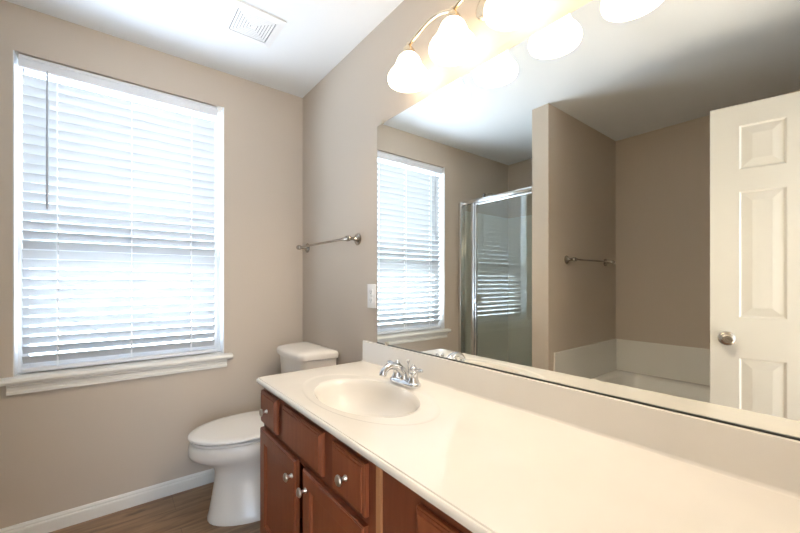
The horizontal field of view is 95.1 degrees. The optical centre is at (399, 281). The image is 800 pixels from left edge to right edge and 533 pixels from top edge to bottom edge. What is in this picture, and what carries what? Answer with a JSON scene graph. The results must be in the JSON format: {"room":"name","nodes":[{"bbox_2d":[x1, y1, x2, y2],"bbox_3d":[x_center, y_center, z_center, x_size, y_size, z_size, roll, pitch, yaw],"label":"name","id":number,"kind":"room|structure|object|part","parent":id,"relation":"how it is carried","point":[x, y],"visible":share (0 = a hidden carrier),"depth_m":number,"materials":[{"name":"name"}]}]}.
{"room":"bathroom","nodes":[
{"label":"bathroom","id":0,"kind":"room"},
{"bbox_2d":[0,0,302,528],"bbox_3d":[-1.695,-0.042,1.768,2.831,2.440,0.197,0,0,-38],"label":"wall","id":1,"kind":"structure","parent":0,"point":[63,449],"depth_m":1.99,"materials":[{"name":"beige paint"}]},
{"bbox_2d":[0,468,214,532],"bbox_3d":[-1.273,1.140,2.025,1.550,0.076,0.014,0,0,-38],"label":"baseboard","id":2,"kind":"structure","parent":1,"relation":"attached to","point":[56,521],"depth_m":1.86,"materials":[{"name":"white paint"}]},
{"bbox_2d":[18,54,216,372],"bbox_3d":[-1.436,-0.314,1.952,0.832,1.470,0.077,0,0,-38],"label":"window blind","id":3,"kind":"object","parent":1,"relation":"attached to","point":[78,138],"visible":1,"depth_m":1.91,"materials":[{"name":"white plastic"}]},
{"bbox_3d":[-1.668,-0.302,1.783,0.007,1.420,0.048,0,0,-38],"label":"ladder cord","id":4,"kind":"part","parent":3,"relation":"part of","materials":[{"name":"white fabric"}]},
{"bbox_3d":[-1.443,0.411,1.960,0.820,0.019,0.052,0,0,-38],"label":"rail","id":5,"kind":"part","parent":3,"relation":"part of","materials":[{"name":"white plastic"}]},
{"bbox_3d":[-1.440,-0.302,1.962,0.007,1.420,0.048,0,0,-38],"label":"ladder cord","id":6,"kind":"part","parent":3,"relation":"part of","materials":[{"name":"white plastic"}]},
{"bbox_3d":[-1.220,-0.302,2.135,0.007,1.420,0.048,0,0,-38],"label":"ladder cord","id":7,"kind":"part","parent":3,"relation":"part of","materials":[{"name":"white fabric"}]},
{"bbox_2d":[13,50,223,376],"bbox_3d":[-1.452,-0.295,1.987,0.883,1.511,0.150,0,0,-38],"label":"window","id":8,"kind":"structure","parent":1,"relation":"attached to","point":[216,293],"depth_m":1.85,"materials":[{"name":"white plastic"}]},
{"bbox_3d":[-1.486,-0.562,2.031,0.849,0.943,0.022,0,0,-38],"label":"sash","id":9,"kind":"part","parent":8,"relation":"part of","materials":[{"name":"white plastic"}]},
{"bbox_3d":[-1.469,0.122,2.009,0.849,0.570,0.022,0,0,-38],"label":"sash","id":10,"kind":"part","parent":8,"relation":"part of","materials":[{"name":"white plastic"}]},
{"bbox_2d":[49,482,260,532],"bbox_3d":[-0.880,1.228,0.733,2.831,0.100,2.830,0,0,-38],"label":"floor","id":11,"kind":"structure","parent":0,"point":[186,511],"depth_m":1.81,"materials":[{"name":"brown wood"}]},
{"bbox_2d":[188,342,338,525],"bbox_3d":[-0.759,0.781,2.024,0.732,0.794,0.448,0,0,-38],"label":"toilet","id":12,"kind":"object","parent":11,"relation":"on","point":[230,445],"visible":0.48,"depth_m":1.81,"materials":[{"name":"beige ceramic"}]},
{"bbox_3d":[-0.755,0.986,1.992,0.697,0.384,0.393,0,0,-38],"label":"bowl","id":13,"kind":"part","parent":12,"relation":"part of","materials":[{"name":"beige ceramic"}]},
{"bbox_3d":[-0.835,0.784,1.931,0.478,0.014,0.370,0,0,-38],"label":"seat","id":14,"kind":"part","parent":12,"relation":"part of","materials":[{"name":"white plastic"}]},
{"bbox_3d":[-0.833,0.772,1.932,0.503,0.040,0.390,0,0,-38],"label":"lid","id":15,"kind":"part","parent":12,"relation":"part of","materials":[{"name":"white plastic"}]},
{"bbox_3d":[-0.575,0.409,2.182,0.247,0.051,0.428,0,0,-38],"label":"tank lid","id":16,"kind":"part","parent":12,"relation":"part of","materials":[{"name":"beige ceramic"}]},
{"bbox_3d":[-0.571,0.614,2.185,0.224,0.356,0.402,0,0,-38],"label":"tank","id":17,"kind":"part","parent":12,"relation":"part of","materials":[{"name":"beige ceramic"}]},
{"bbox_2d":[259,388,375,532],"bbox_3d":[-0.135,0.800,1.372,0.562,0.756,0.849,0,0,-38],"label":"vanity cabinet","id":18,"kind":"object","parent":11,"relation":"on","point":[311,481],"visible":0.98,"depth_m":1.17,"materials":[{"name":"brown wood"}]},
{"bbox_3d":[-0.549,0.523,1.467,0.029,0.030,0.030,0,0,-38],"label":"knob","id":19,"kind":"part","parent":18,"relation":"part of","materials":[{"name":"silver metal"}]},
{"bbox_3d":[-0.530,0.523,1.482,0.018,0.134,0.181,0,0,-38],"label":"drawer","id":20,"kind":"part","parent":18,"relation":"part of","materials":[{"name":"brown wood"}]},
{"bbox_3d":[-0.470,0.837,1.406,0.018,0.446,0.375,0,0,-38],"label":"door","id":21,"kind":"part","parent":18,"relation":"part of","materials":[{"name":"brown wood"}]},
{"bbox_3d":[-0.388,0.673,1.262,0.029,0.030,0.030,0,0,-38],"label":"knob","id":22,"kind":"part","parent":18,"relation":"part of","materials":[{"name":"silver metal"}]},
{"bbox_3d":[-0.316,0.673,1.172,0.029,0.030,0.030,0,0,-38],"label":"knob","id":23,"kind":"part","parent":18,"relation":"part of","materials":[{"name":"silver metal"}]},
{"bbox_3d":[-0.201,0.837,1.063,0.018,0.446,0.370,0,0,-38],"label":"door","id":24,"kind":"part","parent":18,"relation":"part of","materials":[{"name":"brown wood"}]},
{"bbox_3d":[-0.156,0.524,0.969,0.029,0.030,0.030,0,0,-38],"label":"knob","id":25,"kind":"part","parent":18,"relation":"part of","materials":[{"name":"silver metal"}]},
{"bbox_3d":[-0.138,0.524,0.984,0.018,0.136,0.173,0,0,-38],"label":"drawer","id":26,"kind":"part","parent":18,"relation":"part of","materials":[{"name":"brown wood"}]},
{"bbox_2d":[256,361,799,532],"bbox_3d":[0.140,0.470,1.034,0.554,0.134,1.736,0,0,-38],"label":"countertop","id":27,"kind":"structure","parent":18,"relation":"on","point":[490,467],"depth_m":0.80,"materials":[{"name":"beige stone"}]},
{"bbox_2d":[379,359,422,388],"bbox_3d":[0.009,0.356,1.444,0.166,0.094,0.166,0,0,4],"label":"faucet","id":28,"kind":"object","parent":27,"relation":"on","point":[401,376],"visible":1,"depth_m":1.40,"materials":[{"name":"silver metal"}]},
{"bbox_3d":[-0.021,0.347,1.413,0.138,0.076,0.040,0,0,-38],"label":"spout","id":29,"kind":"part","parent":28,"relation":"part of","materials":[{"name":"silver metal"}]},
{"bbox_3d":[-0.011,0.353,1.486,0.046,0.071,0.046,0,0,-38],"label":"handle","id":30,"kind":"part","parent":28,"relation":"part of","materials":[{"name":"silver metal"}]},
{"bbox_3d":[0.020,0.391,1.446,0.057,0.023,0.163,0,0,-38],"label":"plate","id":31,"kind":"part","parent":28,"relation":"part of","materials":[{"name":"silver metal"}]},
{"bbox_3d":[0.052,0.353,1.406,0.046,0.071,0.046,0,0,-38],"label":"handle","id":32,"kind":"part","parent":28,"relation":"part of","materials":[{"name":"silver metal"}]},
{"bbox_2d":[376,466,382,532],"bbox_3d":[-0.024,0.800,0.905,0.073,0.756,0.021,0,0,-38],"label":"strip","id":33,"kind":"object","parent":11,"relation":"on","point":[379,472],"visible":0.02,"depth_m":0.88,"materials":[{"name":"brown wood"}]},
{"bbox_2d":[383,471,471,532],"bbox_3d":[0.407,0.800,0.684,0.562,0.756,0.857,0,0,-38],"label":"vanity cabinet","id":34,"kind":"object","parent":11,"relation":"on","point":[404,510],"visible":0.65,"depth_m":0.80,"materials":[{"name":"brown wood"}]},
{"bbox_3d":[0.162,0.521,0.603,0.018,0.114,0.407,0,0,-38],"label":"drawer","id":35,"kind":"part","parent":34,"relation":"part of","materials":[{"name":"brown wood"}]},
{"bbox_2d":[4,0,403,97],"bbox_3d":[-0.880,-1.312,0.733,2.831,0.100,2.830,0,0,-38],"label":"ceiling","id":36,"kind":"structure","parent":0,"point":[317,35],"depth_m":1.83,"materials":[{"name":"white paint"}]},
{"bbox_2d":[219,0,286,47],"bbox_3d":[-0.724,-1.255,1.792,0.248,0.012,0.248,0,0,-38],"label":"ceiling vent","id":37,"kind":"object","parent":36,"relation":"in","point":[241,19],"visible":1,"depth_m":1.77,"materials":[{"name":"white plastic"}]},
{"bbox_2d":[303,0,591,364],"bbox_3d":[0.219,-0.042,1.503,0.150,2.440,2.680,0,0,-38],"label":"wall","id":38,"kind":"structure","parent":0,"point":[342,114],"depth_m":1.97,"materials":[{"name":"beige paint"}]},
{"bbox_2d":[296,233,360,252],"bbox_3d":[-0.450,-0.227,2.169,0.078,0.064,0.701,0,0,-38],"label":"towel bar","id":39,"kind":"object","parent":38,"relation":"attached to","point":[357,239],"visible":1,"depth_m":2.00,"materials":[{"name":"silver metal"}]},
{"bbox_3d":[-0.647,-0.227,2.419,0.078,0.064,0.064,0,0,-38],"label":"post","id":40,"kind":"part","parent":39,"relation":"part of","materials":[{"name":"silver metal"}]},
{"bbox_3d":[-0.253,-0.227,1.919,0.078,0.064,0.064,0,0,-38],"label":"post","id":41,"kind":"part","parent":39,"relation":"part of","materials":[{"name":"silver metal"}]},
{"bbox_2d":[367,284,375,307],"bbox_3d":[-0.143,0.071,1.835,0.009,0.120,0.074,0,0,-38],"label":"wall outlet","id":42,"kind":"object","parent":38,"relation":"attached to","point":[371,288],"visible":1,"depth_m":1.83,"materials":[{"name":"white plastic"}]},
{"bbox_2d":[388,0,542,92],"bbox_3d":[0.265,-0.899,1.159,0.201,0.244,0.866,0,0,-38],"label":"vanity light","id":43,"kind":"object","parent":38,"relation":"attached to","point":[453,44],"visible":1,"depth_m":1.25,"materials":[{"name":"white glass"}]},
{"bbox_3d":[0.034,-0.824,1.424,0.051,0.068,0.051,0,0,-38],"label":"bulb","id":44,"kind":"part","parent":43,"relation":"part of","materials":[{"name":"white glass"}]},
{"bbox_3d":[0.034,-0.832,1.424,0.164,0.109,0.164,0,0,-38],"label":"lamp shade","id":45,"kind":"part","parent":43,"relation":"part of","materials":[{"name":"white glass"}]},
{"bbox_3d":[0.179,-0.824,1.239,0.051,0.068,0.051,0,0,-38],"label":"bulb","id":46,"kind":"part","parent":43,"relation":"part of","materials":[{"name":"white glass"}]},
{"bbox_3d":[0.179,-0.832,1.239,0.164,0.109,0.164,0,0,-38],"label":"lamp shade","id":47,"kind":"part","parent":43,"relation":"part of","materials":[{"name":"white glass"}]},
{"bbox_3d":[0.325,-0.824,1.054,0.051,0.068,0.051,0,0,-38],"label":"bulb","id":48,"kind":"part","parent":43,"relation":"part of","materials":[{"name":"white glass"}]},
{"bbox_3d":[0.325,-0.832,1.054,0.164,0.109,0.164,0,0,-38],"label":"lamp shade","id":49,"kind":"part","parent":43,"relation":"part of","materials":[{"name":"white glass"}]},
{"bbox_2d":[362,340,799,499],"bbox_3d":[0.348,0.351,1.194,0.030,0.103,1.730,0,0,-38],"label":"backsplash","id":50,"kind":"structure","parent":38,"relation":"attached to","point":[770,462],"depth_m":0.90,"materials":[{"name":"beige stone"}]},
{"bbox_2d":[377,0,799,440],"bbox_3d":[0.380,-0.237,1.168,0.012,1.080,1.594,0,0,-38],"label":"vanity mirror","id":51,"kind":"object","parent":38,"relation":"attached to","point":[607,203],"visible":0.99,"depth_m":0.93,"materials":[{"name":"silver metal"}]}
]}

